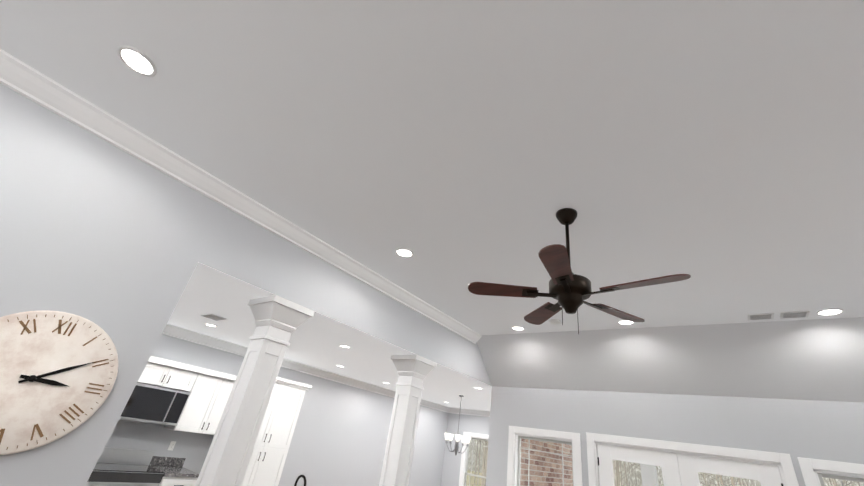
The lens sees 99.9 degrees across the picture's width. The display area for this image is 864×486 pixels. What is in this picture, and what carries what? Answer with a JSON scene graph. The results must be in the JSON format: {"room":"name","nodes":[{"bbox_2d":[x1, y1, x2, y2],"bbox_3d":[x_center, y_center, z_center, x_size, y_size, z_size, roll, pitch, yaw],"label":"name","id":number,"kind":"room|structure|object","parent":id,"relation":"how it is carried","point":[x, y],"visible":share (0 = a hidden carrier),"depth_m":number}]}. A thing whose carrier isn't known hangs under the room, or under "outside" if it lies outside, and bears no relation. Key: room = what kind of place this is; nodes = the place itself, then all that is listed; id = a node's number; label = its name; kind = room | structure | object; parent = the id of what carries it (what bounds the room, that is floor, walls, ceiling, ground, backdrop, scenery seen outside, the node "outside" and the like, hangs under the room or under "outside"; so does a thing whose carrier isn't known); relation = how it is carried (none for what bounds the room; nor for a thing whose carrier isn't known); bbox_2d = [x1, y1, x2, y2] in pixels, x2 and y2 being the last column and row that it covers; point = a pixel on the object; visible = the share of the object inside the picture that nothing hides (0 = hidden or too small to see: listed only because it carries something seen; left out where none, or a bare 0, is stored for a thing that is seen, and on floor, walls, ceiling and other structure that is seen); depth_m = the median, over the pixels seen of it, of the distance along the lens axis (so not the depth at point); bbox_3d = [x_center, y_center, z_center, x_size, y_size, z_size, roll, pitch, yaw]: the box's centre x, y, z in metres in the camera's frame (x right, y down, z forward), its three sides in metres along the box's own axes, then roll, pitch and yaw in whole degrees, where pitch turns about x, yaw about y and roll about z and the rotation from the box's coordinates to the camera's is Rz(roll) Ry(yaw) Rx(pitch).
{"room":"living room","nodes":[
{"label":"living room","id":0,"kind":"room"},
{"bbox_2d":[0,83,490,485],"bbox_3d":[-1.879,1.047,2.531,0.200,3.500,9.300,-13,-36,35],"label":"wall","id":1,"kind":"structure","parent":0,"point":[115,244],"depth_m":2.38},
{"bbox_2d":[0,310,117,454],"bbox_3d":[-2.186,0.740,1.985,0.050,0.734,0.734,-13,-36,35],"label":"wall clock","id":2,"kind":"object","parent":1,"relation":"attached to","point":[58,372],"visible":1,"depth_m":2.03},
{"bbox_2d":[0,49,481,343],"bbox_3d":[-1.765,-0.450,2.897,0.125,0.125,8.530,-13,-36,35],"label":"crown molding","id":3,"kind":"structure","parent":1,"relation":"attached to","point":[26,80],"depth_m":2.77},
{"bbox_2d":[105,334,448,485],"bbox_3d":[-2.673,3.582,6.657,0.150,2.850,10.300,-13,-36,35],"label":"wall","id":4,"kind":"structure","parent":0,"point":[340,435],"depth_m":7.15},
{"bbox_2d":[119,376,180,423],"bbox_3d":[-3.911,2.122,4.923,0.408,0.501,0.566,-13,-36,35],"label":"microwave","id":5,"kind":"object","parent":4,"relation":"attached to","point":[149,402],"depth_m":4.84},
{"bbox_2d":[141,356,180,379],"bbox_3d":[-3.924,1.786,5.069,0.346,0.340,0.437,-13,-36,35],"label":"upper cabinet","id":6,"kind":"object","parent":4,"relation":"attached to","point":[159,368],"depth_m":5.01},
{"bbox_2d":[149,456,184,467],"bbox_3d":[-4.607,2.429,4.193,0.020,0.108,3.350,-13,-36,35],"label":"backsplash","id":7,"kind":"structure","parent":4,"relation":"attached to","point":[173,462],"depth_m":5.16},
{"bbox_2d":[167,441,175,450],"bbox_3d":[-3.750,2.924,5.237,0.008,0.115,0.070,-13,-36,35],"label":"outlet","id":8,"kind":"object","parent":4,"relation":"attached to","point":[171,445],"visible":1,"depth_m":5.24},
{"bbox_2d":[165,384,192,427],"bbox_3d":[-3.690,2.298,5.174,0.408,0.501,0.190,-13,-36,35],"label":"microwave","id":9,"kind":"object","parent":4,"relation":"attached to","point":[189,398],"depth_m":5.08},
{"bbox_2d":[173,364,200,383],"bbox_3d":[-3.735,1.936,5.284,0.346,0.340,0.437,-13,-36,35],"label":"upper cabinet","id":10,"kind":"object","parent":4,"relation":"attached to","point":[185,374],"depth_m":5.23},
{"bbox_2d":[167,368,236,434],"bbox_3d":[-3.415,2.434,5.565,0.346,0.840,0.766,-13,-36,35],"label":"upper cabinet","id":11,"kind":"object","parent":4,"relation":"attached to","point":[212,389],"depth_m":5.40},
{"bbox_2d":[162,324,450,412],"bbox_3d":[-2.387,2.512,7.153,0.140,0.140,10.000,-13,-36,35],"label":"crown molding","id":12,"kind":"structure","parent":4,"relation":"attached to","point":[198,338],"depth_m":6.89},
{"bbox_2d":[294,475,305,485],"bbox_3d":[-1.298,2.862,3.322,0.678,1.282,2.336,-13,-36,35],"label":"faucet","id":13,"kind":"object","parent":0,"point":[299,477],"visible":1,"depth_m":3.46},
{"bbox_2d":[0,0,863,410],"bbox_3d":[0.085,0.601,3.970,8.750,0.890,13.400,-13,-36,35],"label":"ceiling","id":14,"kind":"structure","parent":0,"point":[714,148],"depth_m":2.24},
{"bbox_2d":[117,45,156,76],"bbox_3d":[-1.617,-0.994,1.994,0.186,0.008,0.186,-13,-36,35],"label":"recessed light","id":15,"kind":"object","parent":14,"relation":"in","point":[137,61],"visible":1,"depth_m":1.99},
{"bbox_2d":[201,313,226,320],"bbox_3d":[-2.724,0.929,4.535,0.300,0.010,0.200,-13,-36,35],"label":"ceiling vent","id":16,"kind":"object","parent":14,"relation":"in","point":[214,317],"visible":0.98,"depth_m":4.51},
{"bbox_2d":[395,248,413,257],"bbox_3d":[-0.269,0.098,3.564,0.186,0.008,0.186,-13,-36,35],"label":"recessed light","id":17,"kind":"object","parent":14,"relation":"in","point":[404,252],"visible":1,"depth_m":3.56},
{"bbox_2d":[445,395,470,455],"bbox_3d":[0.562,3.743,7.483,0.538,1.120,0.517,-13,-36,35],"label":"dining chandelier","id":18,"kind":"object","parent":14,"relation":"hanging from","point":[449,436],"visible":1,"depth_m":7.27},
{"bbox_2d":[511,326,524,330],"bbox_3d":[1.214,1.206,5.125,0.186,0.008,0.186,-13,-36,35],"label":"recessed light","id":19,"kind":"object","parent":14,"relation":"in","point":[518,328],"visible":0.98,"depth_m":5.12},
{"bbox_2d":[549,319,560,324],"bbox_3d":[1.568,1.008,4.635,0.140,0.035,0.140,-13,-36,35],"label":"smoke detector","id":20,"kind":"object","parent":14,"relation":"attached to","point":[555,321],"visible":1,"depth_m":4.60},
{"bbox_2d":[468,208,690,333],"bbox_3d":[0.926,0.160,2.397,1.245,0.900,1.250,-13,-36,35],"label":"ceiling fan","id":21,"kind":"object","parent":14,"relation":"hanging from","point":[570,291],"visible":1,"depth_m":2.29},
{"bbox_2d":[617,320,634,324],"bbox_3d":[2.315,0.947,4.334,0.186,0.008,0.186,-13,-36,35],"label":"recessed light","id":22,"kind":"object","parent":14,"relation":"in","point":[623,322],"visible":0.88,"depth_m":4.34},
{"bbox_2d":[748,313,773,319],"bbox_3d":[3.323,0.746,3.674,0.200,0.009,0.170,-13,-36,35],"label":"ceiling vent","id":23,"kind":"object","parent":14,"relation":"in","point":[763,316],"depth_m":3.66},
{"bbox_2d":[780,311,809,318],"bbox_3d":[3.522,0.699,3.530,0.200,0.009,0.170,-13,-36,35],"label":"ceiling vent","id":24,"kind":"object","parent":14,"relation":"in","point":[786,315],"depth_m":3.52},
{"bbox_2d":[816,308,843,315],"bbox_3d":[3.702,0.644,3.380,0.186,0.008,0.186,-13,-36,35],"label":"recessed light","id":25,"kind":"object","parent":14,"relation":"in","point":[830,312],"visible":1,"depth_m":3.38},
{"bbox_2d":[441,413,489,485],"bbox_3d":[1.859,5.572,8.908,3.750,2.850,0.150,-13,-36,35],"label":"wall","id":26,"kind":"structure","parent":0,"point":[451,460],"depth_m":9.83},
{"bbox_2d":[450,407,489,416],"bbox_3d":[1.904,4.471,9.419,3.350,0.140,0.140,-13,-36,35],"label":"crown molding","id":27,"kind":"structure","parent":26,"relation":"attached to","point":[485,413],"depth_m":10.01},
{"bbox_2d":[459,432,488,485],"bbox_3d":[1.230,5.927,9.181,1.210,1.950,0.195,-13,-36,35],"label":"dining room window","id":28,"kind":"structure","parent":26,"relation":"in","point":[464,462],"depth_m":9.54},
{"bbox_2d":[520,439,572,485],"bbox_3d":[2.163,4.423,6.655,0.250,3.760,4.050,-13,-36,35],"label":"wall","id":29,"kind":"structure","parent":0,"point":[544,471],"depth_m":6.38},
{"bbox_2d":[486,386,863,485],"bbox_3d":[2.917,2.673,4.048,5.100,3.500,0.150,-13,-36,35],"label":"wall","id":30,"kind":"structure","parent":0,"point":[820,430],"depth_m":4.28},
{"bbox_2d":[507,426,582,485],"bbox_3d":[1.461,3.514,4.713,1.070,1.960,0.195,-13,-36,35],"label":"window","id":31,"kind":"structure","parent":30,"relation":"in","point":[516,435],"depth_m":5.08},
{"bbox_2d":[586,432,798,485],"bbox_3d":[2.732,3.288,3.790,1.980,2.135,0.200,-13,-36,35],"label":"french door","id":32,"kind":"structure","parent":30,"relation":"in","point":[681,464],"depth_m":4.12},
{"bbox_2d":[797,457,863,485],"bbox_3d":[3.966,2.925,2.912,1.070,1.960,0.195,-13,-36,35],"label":"window","id":33,"kind":"structure","parent":30,"relation":"in","point":[814,471],"depth_m":3.49},
{"bbox_3d":[-0.363,3.341,2.450,8.750,0.120,13.400,-13,-36,35],"label":"floor","id":34,"kind":"structure","parent":0,"visible":0},
{"bbox_2d":[85,460,164,485],"bbox_3d":[-3.931,3.206,4.325,0.600,0.905,0.756,-13,-36,35],"label":"stove","id":35,"kind":"object","parent":34,"relation":"on","point":[103,474],"depth_m":4.39},
{"bbox_2d":[161,476,196,485],"bbox_3d":[-3.593,3.507,4.731,0.616,0.870,0.446,-13,-36,35],"label":"base cabinet","id":36,"kind":"object","parent":34,"relation":"on","point":[169,480],"depth_m":4.73},
{"bbox_2d":[92,464,198,479],"bbox_3d":[-4.375,2.435,3.984,0.628,0.043,3.350,-13,-36,35],"label":"countertop","id":37,"kind":"structure","parent":36,"relation":"on","point":[165,468],"depth_m":4.89},
{"bbox_2d":[195,295,314,485],"bbox_3d":[-1.621,1.750,2.848,0.440,2.660,0.440,-13,-36,35],"label":"column","id":38,"kind":"structure","parent":34,"relation":"on","point":[279,320],"depth_m":3.04},
{"bbox_2d":[241,380,308,485],"bbox_3d":[-2.886,3.371,5.724,0.656,2.260,0.925,-13,-36,35],"label":"tall cabinet","id":39,"kind":"object","parent":34,"relation":"on","point":[272,444],"depth_m":5.80},
{"bbox_2d":[379,355,436,485],"bbox_3d":[-0.425,2.697,4.202,0.440,2.660,0.440,-13,-36,35],"label":"column","id":40,"kind":"structure","parent":34,"relation":"on","point":[413,371],"depth_m":4.42},
{"label":"outside","id":41,"kind":"structure","parent":0,"visible":0},
{"bbox_2d":[466,470,481,485],"bbox_3d":[18.941,21.830,26.776,130.000,2.700,160.000,-13,-36,35],"label":"yard","id":42,"kind":"structure","parent":41,"point":[471,481],"depth_m":64.33},
{"bbox_2d":[467,439,863,485],"bbox_3d":[20.381,7.244,59.717,360.000,66.000,88.518,-13,-36,35],"label":"trees","id":43,"kind":"object","parent":42,"relation":"on","point":[703,478],"depth_m":67.33},
{"bbox_3d":[4.206,4.676,3.354,6.700,0.230,2.300,-13,-36,35],"label":"porch","id":44,"kind":"object","parent":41,"visible":0},
{"bbox_2d":[640,464,658,485],"bbox_3d":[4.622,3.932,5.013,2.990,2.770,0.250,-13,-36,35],"label":"porch post","id":45,"kind":"object","parent":44,"relation":"on","point":[649,477],"depth_m":5.93}
]}

